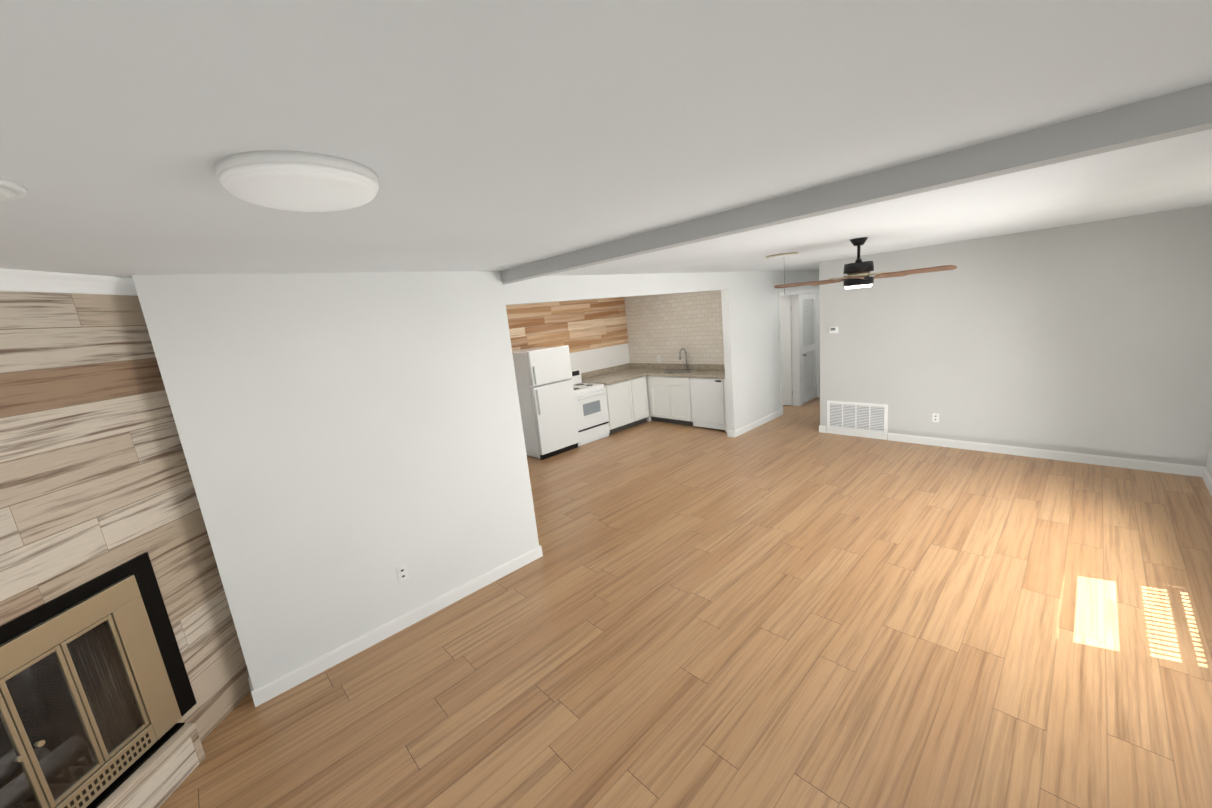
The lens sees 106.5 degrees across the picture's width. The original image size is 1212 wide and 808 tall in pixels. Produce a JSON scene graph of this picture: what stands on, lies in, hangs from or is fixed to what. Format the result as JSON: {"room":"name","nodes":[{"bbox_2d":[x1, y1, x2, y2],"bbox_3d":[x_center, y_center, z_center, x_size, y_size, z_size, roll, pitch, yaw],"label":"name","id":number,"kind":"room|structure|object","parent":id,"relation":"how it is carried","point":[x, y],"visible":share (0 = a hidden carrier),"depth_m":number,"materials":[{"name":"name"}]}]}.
{"room":"living room","nodes":[
{"label":"living room","id":0,"kind":"room"},
{"bbox_2d":[0,291,250,741],"bbox_3d":[-2.617,0.759,1.703,0.620,2.440,2.450,-5,11,2],"label":"wall","id":1,"kind":"structure","parent":0,"point":[95,479],"depth_m":2.09,"materials":[{"name":"brown wood"}]},
{"bbox_2d":[0,268,137,295],"bbox_3d":[-2.395,-0.409,1.384,0.062,0.079,2.300,-5,11,2],"label":"crown molding","id":2,"kind":"structure","parent":1,"relation":"attached to","point":[15,280],"depth_m":1.98,"materials":[{"name":"white"}]},
{"bbox_2d":[132,271,538,688],"bbox_3d":[-1.614,0.342,3.281,2.030,2.440,0.540,-16,15,-41],"label":"wall","id":3,"kind":"structure","parent":0,"point":[351,442],"depth_m":2.85,"materials":[{"name":"white paint"}]},
{"bbox_2d":[250,545,542,706],"bbox_3d":[-1.309,1.504,3.309,2.058,0.100,0.014,-16,15,-41],"label":"baseboard","id":4,"kind":"structure","parent":3,"relation":"attached to","point":[292,678],"depth_m":3.10,"materials":[{"name":"white wood"}]},
{"bbox_2d":[396,564,408,582],"bbox_3d":[-1.424,1.185,3.169,0.070,0.114,0.009,-16,15,-41],"label":"outlet","id":5,"kind":"object","parent":3,"relation":"attached to","point":[402,572],"visible":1,"depth_m":3.17,"materials":[{"name":"white plastic"}]},
{"bbox_2d":[570,343,629,372],"bbox_3d":[-1.175,-0.585,7.686,4.660,2.440,0.120,-16,15,-41],"label":"wall","id":6,"kind":"structure","parent":0,"point":[597,359],"depth_m":8.59,"materials":[{"name":"white paint"}]},
{"bbox_2d":[506,297,627,352],"bbox_3d":[-1.197,-1.251,7.504,4.420,0.995,0.011,-16,15,-41],"label":"wall paneling","id":7,"kind":"structure","parent":6,"relation":"attached to","point":[580,325],"depth_m":8.02,"materials":[{"name":"brown wood"}]},
{"bbox_2d":[0,0,1211,277],"bbox_3d":[1.065,-1.504,4.649,11.500,0.100,7.450,-16,15,-41],"label":"ceiling","id":8,"kind":"structure","parent":0,"point":[488,134],"depth_m":0.96,"materials":[{"name":"paint"}]},
{"bbox_2d":[0,178,27,200],"bbox_3d":[-1.379,-0.456,0.952,0.210,0.020,0.210,-16,15,-41],"label":"ceiling plate","id":9,"kind":"object","parent":8,"relation":"attached to","point":[11,190],"visible":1,"depth_m":0.99,"materials":[{"name":"white plastic"}]},
{"bbox_2d":[214,150,379,211],"bbox_3d":[-0.743,-0.528,1.120,0.336,0.069,0.336,-16,15,-41],"label":"dome ceiling light","id":10,"kind":"object","parent":8,"relation":"attached to","point":[299,181],"visible":1,"depth_m":1.02,"materials":[{"name":"white plastic"}]},
{"bbox_2d":[766,252,797,292],"bbox_3d":[1.795,-1.313,4.608,0.310,0.400,0.310,-16,15,-41],"label":"attic access hatch","id":11,"kind":"object","parent":8,"relation":"in","point":[782,255],"visible":1,"depth_m":4.51,"materials":[{"name":"white wood"}]},
{"bbox_2d":[501,83,1211,284],"bbox_3d":[0.457,-0.866,2.261,0.100,0.092,4.435,-16,15,-41],"label":"ceiling beam","id":12,"kind":"structure","parent":8,"relation":"attached to","point":[1178,113],"depth_m":1.50,"materials":[{"name":"paint"}]},
{"bbox_2d":[774,237,956,288],"bbox_3d":[2.171,-1.187,3.801,1.301,0.404,1.263,-16,15,-41],"label":"ceiling fan","id":13,"kind":"object","parent":8,"relation":"hanging from","point":[857,272],"visible":1,"depth_m":3.78,"materials":[{"name":"black wood"}]},
{"bbox_2d":[503,270,819,430],"bbox_3d":[1.837,-0.698,6.738,7.950,2.440,0.120,-16,15,-41],"label":"wall","id":14,"kind":"structure","parent":0,"point":[750,315],"depth_m":6.79,"materials":[{"name":"white paint"}]},
{"bbox_2d":[732,410,780,436],"bbox_3d":[2.504,0.304,7.384,1.524,0.100,0.014,-16,15,-41],"label":"baseboard","id":15,"kind":"structure","parent":14,"relation":"attached to","point":[774,415],"depth_m":7.29,"materials":[{"name":"white wood"}]},
{"bbox_2d":[781,296,792,405],"bbox_3d":[3.130,-0.970,8.479,0.125,2.012,0.664,-16,15,-41],"label":"hall door","id":16,"kind":"structure","parent":14,"relation":"in","point":[786,347],"depth_m":8.31,"materials":[{"name":"white wood"}]},
{"bbox_2d":[778,289,819,414],"bbox_3d":[3.505,-1.000,8.280,1.634,2.097,0.138,-16,15,-41],"label":"door frame","id":17,"kind":"structure","parent":14,"relation":"attached to","point":[796,336],"depth_m":8.21,"materials":[{"name":"white wood"}]},
{"bbox_2d":[802,293,816,402],"bbox_3d":[3.840,-1.048,8.508,0.687,2.012,0.111,-16,15,-41],"label":"louvered closet door","id":18,"kind":"structure","parent":14,"relation":"in","point":[809,352],"depth_m":8.56,"materials":[{"name":"white wood"}]},
{"bbox_2d":[624,290,723,363],"bbox_3d":[1.402,-0.947,8.198,0.120,2.440,2.625,-16,15,-41],"label":"wall","id":19,"kind":"structure","parent":0,"point":[666,328],"depth_m":8.13,"materials":[{"name":"tile"}]},
{"bbox_2d":[159,397,1211,807],"bbox_3d":[1.314,0.975,5.145,11.500,0.100,7.450,-16,15,-41],"label":"floor","id":20,"kind":"structure","parent":0,"point":[791,607],"depth_m":2.65,"materials":[{"name":"brown wood"}]},
{"bbox_2d":[0,552,205,807],"bbox_3d":[-2.271,1.431,1.590,1.150,1.105,1.373,-16,15,-41],"label":"fireplace","id":21,"kind":"object","parent":20,"relation":"on","point":[97,700],"visible":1,"depth_m":2.03,"materials":[{"name":"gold metal"}]},
{"bbox_2d":[512,345,579,459],"bbox_3d":[-1.039,-0.057,7.079,0.735,1.620,0.945,-16,15,-41],"label":"fridge","id":22,"kind":"object","parent":20,"relation":"on","point":[544,382],"visible":0.92,"depth_m":6.73,"materials":[{"name":"white metal"}]},
{"bbox_2d":[570,368,609,446],"bbox_3d":[-0.444,0.030,7.549,0.690,1.150,0.736,-16,15,-41],"label":"stove","id":23,"kind":"object","parent":20,"relation":"on","point":[591,411],"visible":0.56,"depth_m":7.37,"materials":[{"name":"white metal"}]},
{"bbox_2d":[604,376,648,433],"bbox_3d":[0.103,-0.021,8.248,1.021,0.868,0.904,-16,15,-41],"label":"base cabinet","id":24,"kind":"object","parent":20,"relation":"on","point":[627,403],"visible":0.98,"depth_m":7.89,"materials":[{"name":"white wood"}]},
{"bbox_2d":[581,367,645,384],"bbox_3d":[0.045,-0.510,8.130,0.990,0.140,0.923,-16,15,-41],"label":"countertop","id":25,"kind":"structure","parent":24,"relation":"on","point":[616,374],"depth_m":8.32,"materials":[{"name":"brown stone"}]},
{"bbox_2d":[613,363,724,378],"bbox_3d":[1.185,-0.604,8.028,0.556,0.140,2.621,-16,15,-41],"label":"countertop","id":26,"kind":"structure","parent":24,"relation":"on","point":[652,369],"depth_m":7.92,"materials":[{"name":"brown stone"}]},
{"bbox_2d":[665,370,695,372],"bbox_3d":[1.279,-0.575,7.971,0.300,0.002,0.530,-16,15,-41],"label":"sink basin","id":27,"kind":"object","parent":26,"relation":"in","point":[678,371],"visible":1,"depth_m":7.94,"materials":[{"name":"silver metal"}]},
{"bbox_2d":[679,348,687,369],"bbox_3d":[1.349,-0.790,8.008,0.214,0.396,0.103,-16,15,-41],"label":"faucet","id":28,"kind":"object","parent":26,"relation":"on","point":[686,367],"visible":1,"depth_m":8.02,"materials":[{"name":"silver metal"}]},
{"bbox_2d":[646,376,692,425],"bbox_3d":[1.267,-0.111,8.115,0.524,0.868,0.985,-16,15,-41],"label":"base cabinet","id":29,"kind":"object","parent":20,"relation":"on","point":[669,399],"visible":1,"depth_m":7.91,"materials":[{"name":"white wood"}]},
{"bbox_2d":[690,377,724,429],"bbox_3d":[1.827,-0.048,7.523,0.512,0.865,0.630,-16,15,-41],"label":"dishwasher","id":30,"kind":"object","parent":20,"relation":"on","point":[707,399],"visible":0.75,"depth_m":7.34,"materials":[{"name":"white metal"}]},
{"bbox_2d":[723,379,727,431],"bbox_3d":[2.098,-0.021,7.244,0.518,0.868,0.142,-16,15,-41],"label":"cabinet end panel","id":31,"kind":"object","parent":20,"relation":"on","point":[725,408],"visible":0.07,"depth_m":7.11,"materials":[{"name":"white wood"}]},
{"bbox_2d":[819,204,1211,466],"bbox_3d":[4.357,-0.649,5.223,0.120,2.440,3.630,-16,15,-41],"label":"wall","id":32,"kind":"structure","parent":0,"point":[1093,338],"depth_m":4.80,"materials":[{"name":"grey paint"}]},
{"bbox_2d":[819,425,825,432],"bbox_3d":[4.348,0.038,7.785,3.247,0.100,0.044,-16,15,-41],"label":"baseboard","id":33,"kind":"structure","parent":32,"relation":"attached to","point":[822,429],"depth_m":6.69,"materials":[{"name":"white wood"}]},
{"bbox_2d":[829,326,838,332],"bbox_3d":[3.168,-1.029,6.287,0.025,0.090,0.120,-16,15,-41],"label":"thermostat","id":34,"kind":"object","parent":32,"relation":"attached to","point":[833,329],"visible":0.96,"depth_m":6.28,"materials":[{"name":"white plastic"}]},
{"bbox_2d":[827,400,887,439],"bbox_3d":[3.495,0.216,6.327,0.013,0.490,0.780,-16,15,-41],"label":"air vent","id":35,"kind":"object","parent":32,"relation":"in","point":[865,420],"visible":1,"depth_m":6.31,"materials":[{"name":"white metal"}]},
{"bbox_2d":[932,413,938,422],"bbox_3d":[4.114,0.173,5.644,0.009,0.114,0.070,-16,15,-41],"label":"outlet","id":36,"kind":"object","parent":32,"relation":"attached to","point":[935,417],"visible":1,"depth_m":5.64,"materials":[{"name":"white plastic"}]},
{"bbox_2d":[888,433,1199,476],"bbox_3d":[4.667,0.533,5.151,0.014,0.100,2.560,-16,15,-41],"label":"baseboard","id":37,"kind":"structure","parent":32,"relation":"attached to","point":[1182,469],"depth_m":4.90,"materials":[{"name":"white wood"}]},
{"bbox_2d":[1206,434,1211,476],"bbox_3d":[2.574,0.331,1.226,8.387,2.440,0.150,-16,15,-41],"label":"wall","id":38,"kind":"structure","parent":0,"point":[1209,464],"depth_m":4.11,"materials":[{"name":"grey paint"}]},
{"bbox_2d":[1200,466,1211,496],"bbox_3d":[2.644,1.464,1.524,8.117,0.100,0.014,-16,15,-41],"label":"baseboard","id":39,"kind":"structure","parent":38,"relation":"attached to","point":[1204,473],"depth_m":4.06,"materials":[{"name":"white wood"}]}
]}

